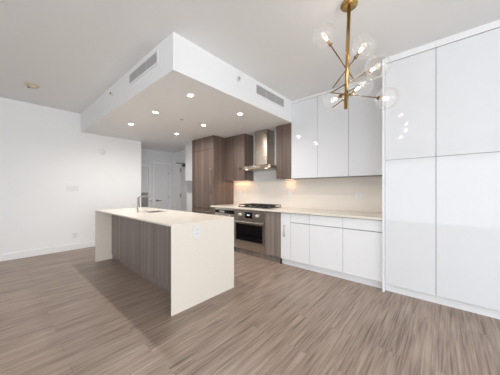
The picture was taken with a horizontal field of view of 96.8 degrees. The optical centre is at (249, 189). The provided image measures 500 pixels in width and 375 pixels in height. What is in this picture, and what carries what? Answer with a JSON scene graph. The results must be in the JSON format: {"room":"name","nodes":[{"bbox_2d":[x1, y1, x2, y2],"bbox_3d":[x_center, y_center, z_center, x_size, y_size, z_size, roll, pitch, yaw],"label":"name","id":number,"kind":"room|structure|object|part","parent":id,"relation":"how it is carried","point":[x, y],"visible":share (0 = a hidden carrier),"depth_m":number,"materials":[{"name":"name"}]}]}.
{"room":"kitchen","nodes":[
{"label":"kitchen","id":0,"kind":"room"},
{"bbox_2d":[0,97,140,253],"bbox_3d":[-5.111,-0.190,3.903,1.065,2.900,5.785,0,0,41],"label":"wall","id":1,"kind":"structure","parent":0,"point":[44,151],"depth_m":4.46,"materials":[{"name":"white paint"}]},
{"bbox_2d":[0,241,94,261],"bbox_3d":[-4.671,1.198,3.587,0.014,0.125,5.685,0,0,41],"label":"baseboard","id":2,"kind":"structure","parent":1,"relation":"attached to","point":[23,254],"depth_m":4.33,"materials":[{"name":"white paint"}]},
{"bbox_2d":[67,186,78,190],"bbox_3d":[-3.728,-0.030,4.672,0.011,0.115,0.200,0,0,41],"label":"light switch","id":3,"kind":"object","parent":1,"relation":"attached to","point":[69,188],"visible":1,"depth_m":4.67,"materials":[{"name":"white plastic"}]},
{"bbox_2d":[141,148,172,209],"bbox_3d":[-3.058,-0.190,6.961,0.150,2.900,1.525,0,0,41],"label":"wall","id":4,"kind":"structure","parent":0,"point":[148,156],"depth_m":6.96,"materials":[{"name":"paint"}]},
{"bbox_2d":[141,164,149,206],"bbox_3d":[-3.273,0.245,6.572,0.035,2.030,0.645,0,0,41],"label":"door","id":5,"kind":"structure","parent":4,"relation":"in","point":[145,171],"depth_m":6.71,"materials":[{"name":"white paint"}]},
{"bbox_3d":[-3.252,0.360,6.590,0.006,0.560,0.440,0,0,41],"label":"vent panel","id":6,"kind":"part","parent":5,"relation":"part of","materials":[{"name":"grey metal"}]},
{"bbox_2d":[152,162,170,209],"bbox_3d":[-2.798,0.190,7.081,0.083,2.140,0.607,0,0,41],"label":"door","id":7,"kind":"structure","parent":4,"relation":"in","point":[161,174],"depth_m":7.08,"materials":[{"name":"white paint"}]},
{"bbox_2d":[80,32,291,152],"bbox_3d":[-1.683,-1.442,4.853,4.693,0.395,2.693,0,0,41],"label":"ceiling","id":8,"kind":"structure","parent":0,"point":[183,68],"depth_m":3.39,"materials":[{"name":"white paint"}]},
{"bbox_2d":[128,49,157,85],"bbox_3d":[-1.351,-1.510,2.775,0.832,0.168,0.008,0,0,41],"label":"ceiling vent","id":9,"kind":"object","parent":8,"relation":"in","point":[150,61],"visible":1,"depth_m":2.74,"materials":[{"name":"grey metal"}]},
{"bbox_2d":[130,69,136,82],"bbox_3d":[-1.547,-1.510,2.945,0.239,0.116,0.003,0,0,41],"label":"grille","id":10,"kind":"object","parent":9,"relation":"attached to","point":[133,74],"depth_m":2.94,"materials":[{"name":"grey metal"}]},
{"bbox_2d":[138,61,145,75],"bbox_3d":[-1.351,-1.510,2.775,0.239,0.116,0.003,0,0,41],"label":"grille","id":11,"kind":"object","parent":9,"relation":"attached to","point":[142,66],"depth_m":2.76,"materials":[{"name":"grey metal"}]},
{"bbox_2d":[147,52,156,68],"bbox_3d":[-1.155,-1.510,2.604,0.239,0.116,0.003,0,0,41],"label":"grille","id":12,"kind":"object","parent":9,"relation":"attached to","point":[152,59],"depth_m":2.58,"materials":[{"name":"grey metal"}]},
{"bbox_2d":[255,82,284,108],"bbox_3d":[0.343,-1.512,3.599,0.008,0.185,0.805,0,0,41],"label":"ceiling vent","id":13,"kind":"object","parent":8,"relation":"in","point":[260,91],"visible":1,"depth_m":3.56,"materials":[{"name":"white metal"}]},
{"bbox_2d":[257,85,265,97],"bbox_3d":[0.178,-1.512,3.410,0.003,0.133,0.230,0,0,41],"label":"grille","id":14,"kind":"object","parent":13,"relation":"attached to","point":[261,91],"depth_m":3.41,"materials":[{"name":"grey metal"}]},
{"bbox_2d":[267,91,274,102],"bbox_3d":[0.343,-1.512,3.599,0.003,0.133,0.230,0,0,41],"label":"grille","id":15,"kind":"object","parent":13,"relation":"attached to","point":[270,95],"depth_m":3.60,"materials":[{"name":"grey metal"}]},
{"bbox_2d":[276,96,282,106],"bbox_3d":[0.508,-1.512,3.789,0.003,0.133,0.230,0,0,41],"label":"grille","id":16,"kind":"object","parent":13,"relation":"attached to","point":[279,100],"depth_m":3.78,"materials":[{"name":"grey metal"}]},
{"bbox_2d":[0,246,499,374],"bbox_3d":[-0.088,1.310,0.547,13.050,0.100,7.310,0,0,41],"label":"floor","id":17,"kind":"structure","parent":0,"point":[69,312],"depth_m":2.05,"materials":[{"name":"wood"}]},
{"bbox_2d":[95,207,233,315],"bbox_3d":[-1.461,0.805,3.386,2.562,0.910,0.879,0,0,41],"label":"kitchen island","id":18,"kind":"object","parent":17,"relation":"on","point":[161,247],"visible":1,"depth_m":2.78,"materials":[{"name":"beige stone"}]},
{"bbox_3d":[-2.422,0.814,4.220,0.016,0.892,0.878,0,0,41],"label":"waterfall panel","id":19,"kind":"part","parent":18,"relation":"part of","materials":[{"name":"beige stone"}]},
{"bbox_3d":[-1.579,0.779,3.250,2.510,0.811,0.023,0,0,41],"label":"panel","id":20,"kind":"part","parent":18,"relation":"part of","materials":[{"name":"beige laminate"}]},
{"bbox_2d":[95,207,233,226],"bbox_3d":[-1.462,0.359,3.385,2.562,0.018,0.878,0,0,41],"label":"island countertop","id":21,"kind":"structure","parent":18,"relation":"on","point":[171,218],"depth_m":2.93,"materials":[{"name":"beige stone"}]},
{"bbox_2d":[136,196,150,211],"bbox_3d":[-1.722,0.221,3.597,0.088,0.258,0.236,0,0,41],"label":"kitchen faucet","id":22,"kind":"object","parent":21,"relation":"on","point":[138,198],"visible":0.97,"depth_m":3.52,"materials":[{"name":"silver metal"}]},
{"bbox_2d":[194,225,199,237],"bbox_3d":[-0.584,0.457,2.435,0.009,0.130,0.078,0,0,41],"label":"electrical outlet","id":23,"kind":"object","parent":18,"relation":"attached to","point":[196,228],"visible":1,"depth_m":2.43,"materials":[{"name":"white plastic"}]},
{"bbox_3d":[-0.499,0.814,2.549,0.012,0.892,0.878,0,0,41],"label":"waterfall panel","id":24,"kind":"part","parent":18,"relation":"part of","materials":[{"name":"beige stone"}]},
{"bbox_2d":[187,193,191,211],"bbox_3d":[-1.403,0.672,6.089,0.594,1.176,0.390,0,0,41],"label":"base cabinet","id":25,"kind":"object","parent":17,"relation":"on","point":[189,195],"visible":0.13,"depth_m":6.04,"materials":[{"name":"white laminate"}]},
{"bbox_2d":[192,135,233,213],"bbox_3d":[-0.944,0.009,5.527,0.827,2.503,0.701,0,0,41],"label":"refrigerator","id":26,"kind":"object","parent":17,"relation":"on","point":[210,187],"visible":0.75,"depth_m":5.24,"materials":[{"name":"brown laminate"}]},
{"bbox_3d":[-1.136,0.803,5.307,0.823,0.739,0.020,0,0,41],"label":"freezer drawer","id":27,"kind":"part","parent":26,"relation":"part of","materials":[{"name":"brown laminate"}]},
{"bbox_3d":[-1.136,-1.095,5.307,0.823,0.292,0.020,0,0,41],"label":"door","id":28,"kind":"part","parent":26,"relation":"part of","materials":[{"name":"brown laminate"}]},
{"bbox_3d":[-1.136,-0.258,5.307,0.823,1.361,0.020,0,0,41],"label":"door","id":29,"kind":"part","parent":26,"relation":"part of","materials":[{"name":"brown laminate"}]},
{"bbox_3d":[-0.623,0.009,5.282,0.020,2.503,0.651,0,0,41],"label":"panel","id":30,"kind":"part","parent":26,"relation":"part of","materials":[{"name":"brown laminate"}]},
{"bbox_2d":[215,207,235,250],"bbox_3d":[-0.340,0.821,4.951,0.590,0.878,0.724,0,0,41],"label":"dishwasher","id":31,"kind":"object","parent":17,"relation":"on","point":[229,212],"visible":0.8,"depth_m":4.69,"materials":[{"name":"silver metal"}]},
{"bbox_3d":[-0.540,0.825,4.721,0.590,0.660,0.022,0,0,41],"label":"door","id":32,"kind":"part","parent":31,"relation":"part of","materials":[{"name":"silver metal"}]},
{"bbox_3d":[-0.540,0.459,4.721,0.590,0.062,0.022,0,0,41],"label":"control panel","id":33,"kind":"part","parent":31,"relation":"part of","materials":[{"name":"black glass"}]},
{"bbox_2d":[211,204,381,219],"bbox_3d":[0.625,0.363,4.141,3.353,0.030,0.735,0,0,41],"label":"countertop","id":34,"kind":"structure","parent":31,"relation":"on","point":[323,212],"depth_m":3.59,"materials":[{"name":"beige stone"}]},
{"bbox_2d":[238,203,280,208],"bbox_3d":[0.194,0.320,4.521,0.750,0.056,0.501,0,0,41],"label":"gas cooktop","id":35,"kind":"object","parent":34,"relation":"in","point":[249,205],"visible":0.99,"depth_m":4.42,"materials":[{"name":"black metal"}]},
{"bbox_3d":[0.197,0.343,4.526,0.750,0.010,0.490,0,0,41],"label":"plate","id":36,"kind":"part","parent":35,"relation":"part of","materials":[{"name":"black plastic"}]},
{"bbox_2d":[234,209,265,258],"bbox_3d":[0.178,0.821,4.495,0.776,0.878,0.731,0,0,41],"label":"oven","id":37,"kind":"object","parent":17,"relation":"on","point":[249,225],"visible":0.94,"depth_m":4.24,"materials":[{"name":"silver metal"}]},
{"bbox_3d":[-0.045,0.619,4.239,0.720,0.026,0.052,0,0,41],"label":"handle","id":38,"kind":"part","parent":37,"relation":"part of","materials":[{"name":"silver metal"}]},
{"bbox_3d":[-0.030,0.823,4.256,0.670,0.325,0.004,0,0,41],"label":"door glass","id":39,"kind":"part","parent":37,"relation":"part of","materials":[{"name":"black glass"}]},
{"bbox_3d":[-0.021,0.797,4.267,0.772,0.402,0.026,0,0,41],"label":"door","id":40,"kind":"part","parent":37,"relation":"part of","materials":[{"name":"black glass"}]},
{"bbox_3d":[-0.020,0.486,4.268,0.772,0.204,0.024,0,0,41],"label":"control panel","id":41,"kind":"part","parent":37,"relation":"part of","materials":[{"name":"silver metal"}]},
{"bbox_3d":[-0.019,1.079,4.269,0.772,0.151,0.022,0,0,41],"label":"panel","id":42,"kind":"part","parent":37,"relation":"part of","materials":[{"name":"silver metal"}]},
{"bbox_2d":[265,211,281,263],"bbox_3d":[0.618,0.821,4.150,0.332,0.878,0.675,0,0,41],"label":"base cabinet","id":43,"kind":"object","parent":17,"relation":"on","point":[272,219],"visible":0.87,"depth_m":3.90,"materials":[{"name":"beige laminate"}]},
{"bbox_2d":[281,212,291,265],"bbox_3d":[0.805,0.821,3.963,0.190,0.878,0.712,0,0,41],"label":"base cabinet","id":44,"kind":"object","parent":17,"relation":"on","point":[285,217],"visible":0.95,"depth_m":3.71,"materials":[{"name":"white laminate"}]},
{"bbox_2d":[291,213,310,269],"bbox_3d":[1.015,0.821,3.805,0.332,0.878,0.675,0,0,41],"label":"base cabinet","id":45,"kind":"object","parent":17,"relation":"on","point":[300,224],"visible":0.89,"depth_m":3.55,"materials":[{"name":"white laminate"}]},
{"bbox_3d":[0.800,0.460,3.558,0.329,0.143,0.020,0,0,41],"label":"drawer","id":46,"kind":"part","parent":45,"relation":"part of","materials":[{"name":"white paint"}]},
{"bbox_3d":[0.800,0.852,3.558,0.329,0.619,0.020,0,0,41],"label":"door","id":47,"kind":"part","parent":45,"relation":"part of","materials":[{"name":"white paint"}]},
{"bbox_2d":[309,215,343,278],"bbox_3d":[1.331,0.821,3.530,0.503,0.878,0.675,0,0,41],"label":"base cabinet","id":48,"kind":"object","parent":17,"relation":"on","point":[325,232],"visible":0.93,"depth_m":3.26,"materials":[{"name":"white laminate"}]},
{"bbox_3d":[1.116,0.460,3.283,0.500,0.143,0.020,0,0,41],"label":"drawer","id":49,"kind":"part","parent":48,"relation":"part of","materials":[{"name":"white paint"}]},
{"bbox_2d":[343,217,381,288],"bbox_3d":[1.706,0.821,3.204,0.490,0.878,0.675,0,0,41],"label":"base cabinet","id":50,"kind":"object","parent":17,"relation":"on","point":[362,238],"visible":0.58,"depth_m":2.94,"materials":[{"name":"white laminate"}]},
{"bbox_3d":[1.491,0.460,2.957,0.487,0.143,0.020,0,0,41],"label":"drawer","id":51,"kind":"part","parent":50,"relation":"part of","materials":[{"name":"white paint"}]},
{"bbox_2d":[382,59,385,291],"bbox_3d":[1.894,-0.180,3.026,0.023,2.880,0.753,0,0,41],"label":"end panel","id":52,"kind":"object","parent":17,"relation":"on","point":[383,60],"visible":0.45,"depth_m":2.74,"materials":[{"name":"white laminate"}]},
{"bbox_2d":[385,41,435,302],"bbox_3d":[2.097,-0.190,2.870,0.484,2.899,0.723,0,0,41],"label":"pantry cabinet","id":53,"kind":"object","parent":17,"relation":"on","point":[410,75],"visible":0.95,"depth_m":2.58,"materials":[{"name":"white paint"}]},
{"bbox_3d":[1.866,-0.965,2.605,0.481,1.190,0.020,0,0,41],"label":"door","id":54,"kind":"part","parent":53,"relation":"part of","materials":[{"name":"white paint"}]},
{"bbox_3d":[1.866,0.399,2.605,0.481,1.529,0.020,0,0,41],"label":"door","id":55,"kind":"part","parent":53,"relation":"part of","materials":[{"name":"white paint"}]},
{"bbox_3d":[2.097,-1.604,2.870,0.484,0.070,0.722,0,0,41],"label":"filler panel","id":56,"kind":"part","parent":53,"relation":"part of","materials":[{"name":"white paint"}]},
{"bbox_2d":[436,19,499,318],"bbox_3d":[2.463,-0.190,2.552,0.484,2.899,0.723,0,0,41],"label":"pantry cabinet","id":57,"kind":"object","parent":17,"relation":"on","point":[468,61],"visible":1,"depth_m":2.27,"materials":[{"name":"white paint"}]},
{"bbox_3d":[2.232,-0.965,2.287,0.481,1.190,0.020,0,0,41],"label":"door","id":58,"kind":"part","parent":57,"relation":"part of","materials":[{"name":"white paint"}]},
{"bbox_3d":[2.232,0.399,2.287,0.481,1.529,0.020,0,0,41],"label":"door","id":59,"kind":"part","parent":57,"relation":"part of","materials":[{"name":"white paint"}]},
{"bbox_3d":[2.463,-1.604,2.552,0.484,0.070,0.722,0,0,41],"label":"filler panel","id":60,"kind":"part","parent":57,"relation":"part of","materials":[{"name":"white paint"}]},
{"bbox_2d":[0,0,499,113],"bbox_3d":[-0.088,-1.690,0.547,13.050,0.100,7.310,0,0,41],"label":"ceiling","id":61,"kind":"structure","parent":0,"point":[74,51],"depth_m":2.37,"materials":[{"name":"white paint"}]},
{"bbox_2d":[24,82,38,88],"bbox_3d":[-3.408,-1.617,3.474,0.170,0.044,0.183,0,0,-25],"label":"smoke detector","id":62,"kind":"object","parent":61,"relation":"attached to","point":[29,85],"visible":1,"depth_m":3.44,"materials":[{"name":"beige plastic"}]},
{"bbox_2d":[324,0,385,109],"bbox_3d":[0.972,-1.176,1.983,0.846,0.926,0.467,0,0,1],"label":"chandelier","id":63,"kind":"object","parent":61,"relation":"hanging from","point":[347,6],"visible":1,"depth_m":1.94,"materials":[{"name":"gold metal"}]},
{"bbox_3d":[0.803,-1.137,1.955,0.248,0.350,0.010,0,0,-2],"label":"arm","id":64,"kind":"part","parent":63,"relation":"part of","materials":[{"name":"gold metal"}]},
{"bbox_3d":[0.842,-1.050,1.962,0.224,0.252,0.010,0,0,33],"label":"arm","id":65,"kind":"part","parent":63,"relation":"part of","materials":[{"name":"gold metal"}]},
{"bbox_3d":[0.874,-0.946,1.949,0.321,0.152,0.010,0,0,19],"label":"arm","id":66,"kind":"part","parent":63,"relation":"part of","materials":[{"name":"gold metal"}]},
{"bbox_3d":[0.858,-1.162,1.957,0.061,0.897,0.031,0,0,-1],"label":"stem","id":67,"kind":"part","parent":63,"relation":"part of","materials":[{"name":"gold metal"}]},
{"bbox_3d":[0.973,-0.848,1.996,0.568,0.043,0.010,0,0,-19],"label":"arm","id":68,"kind":"part","parent":63,"relation":"part of","materials":[{"name":"gold metal"}]},
{"bbox_2d":[173,131,372,210],"bbox_3d":[2.332,-0.190,3.216,12.900,2.900,0.105,0,0,41],"label":"wall","id":69,"kind":"structure","parent":0,"point":[179,156],"depth_m":7.07,"materials":[{"name":"white paint"}]},
{"bbox_2d":[179,161,191,211],"bbox_3d":[-1.949,0.180,6.702,1.005,2.160,0.249,0,0,41],"label":"door","id":70,"kind":"structure","parent":69,"relation":"in","point":[185,187],"depth_m":6.96,"materials":[{"name":"white paint"}]},
{"bbox_3d":[-1.877,0.180,6.784,1.005,2.160,0.031,0,0,41],"label":"frame","id":71,"kind":"part","parent":70,"relation":"part of","materials":[{"name":"white paint"}]},
{"bbox_2d":[185,144,191,180],"bbox_3d":[-1.425,-0.749,6.108,0.653,0.989,0.390,0,0,41],"label":"upper cabinet","id":72,"kind":"object","parent":69,"relation":"attached to","point":[188,148],"visible":0.38,"depth_m":6.07,"materials":[{"name":"white laminate"}]},
{"bbox_2d":[225,134,252,181],"bbox_3d":[-0.258,-0.725,5.195,0.635,1.036,0.303,0,0,41],"label":"upper cabinet","id":73,"kind":"object","parent":69,"relation":"attached to","point":[238,148],"visible":1,"depth_m":5.04,"materials":[{"name":"brown laminate"}]},
{"bbox_3d":[-0.351,-0.729,5.089,0.633,1.025,0.020,0,0,41],"label":"door","id":74,"kind":"part","parent":73,"relation":"part of","materials":[{"name":"brown laminate"}]},
{"bbox_2d":[240,129,275,171],"bbox_3d":[0.217,-0.830,4.599,0.793,0.826,0.580,0,0,41],"label":"range hood","id":75,"kind":"object","parent":69,"relation":"attached to","point":[264,139],"visible":0.97,"depth_m":4.60,"materials":[{"name":"silver metal"}]},
{"bbox_2d":[276,123,292,179],"bbox_3d":[0.734,-0.725,4.333,0.331,1.036,0.303,0,0,41],"label":"upper cabinet","id":76,"kind":"object","parent":69,"relation":"attached to","point":[283,132],"visible":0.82,"depth_m":4.22,"materials":[{"name":"brown laminate"}]},
{"bbox_2d":[291,94,318,178],"bbox_3d":[1.054,-0.927,4.054,0.507,1.425,0.303,0,0,41],"label":"upper cabinet","id":77,"kind":"object","parent":69,"relation":"attached to","point":[304,125],"visible":0.94,"depth_m":3.93,"materials":[{"name":"white paint"}]},
{"bbox_3d":[1.055,-1.620,4.055,0.507,0.038,0.301,0,0,41],"label":"filler panel","id":78,"kind":"part","parent":77,"relation":"part of","materials":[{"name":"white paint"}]},
{"bbox_2d":[234,176,381,212],"bbox_3d":[0.863,0.068,4.415,3.353,0.559,0.014,0,0,41],"label":"backsplash","id":79,"kind":"structure","parent":69,"relation":"attached to","point":[319,193],"depth_m":4.09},
{"bbox_2d":[355,192,362,199],"bbox_3d":[1.772,0.095,3.608,0.120,0.118,0.009,0,0,41],"label":"electrical outlet","id":80,"kind":"object","parent":79,"relation":"attached to","point":[358,195],"visible":1,"depth_m":3.60,"materials":[{"name":"white plastic"}]},
{"bbox_2d":[318,86,350,177],"bbox_3d":[1.436,-0.927,3.723,0.501,1.425,0.303,0,0,41],"label":"upper cabinet","id":81,"kind":"object","parent":69,"relation":"attached to","point":[333,123],"visible":0.88,"depth_m":3.60,"materials":[{"name":"white laminate"}]},
{"bbox_3d":[1.436,-1.620,3.724,0.501,0.038,0.301,0,0,41],"label":"filler panel","id":82,"kind":"part","parent":81,"relation":"part of","materials":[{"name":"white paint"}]},
{"bbox_2d":[348,75,381,176],"bbox_3d":[1.828,-0.927,3.381,0.538,1.425,0.303,0,0,41],"label":"upper cabinet","id":83,"kind":"object","parent":69,"relation":"attached to","point":[365,113],"visible":0.59,"depth_m":3.28,"materials":[{"name":"white paint"}]},
{"bbox_3d":[1.829,-1.620,3.382,0.538,0.038,0.301,0,0,41],"label":"filler panel","id":84,"kind":"part","parent":83,"relation":"part of","materials":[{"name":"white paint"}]}
]}

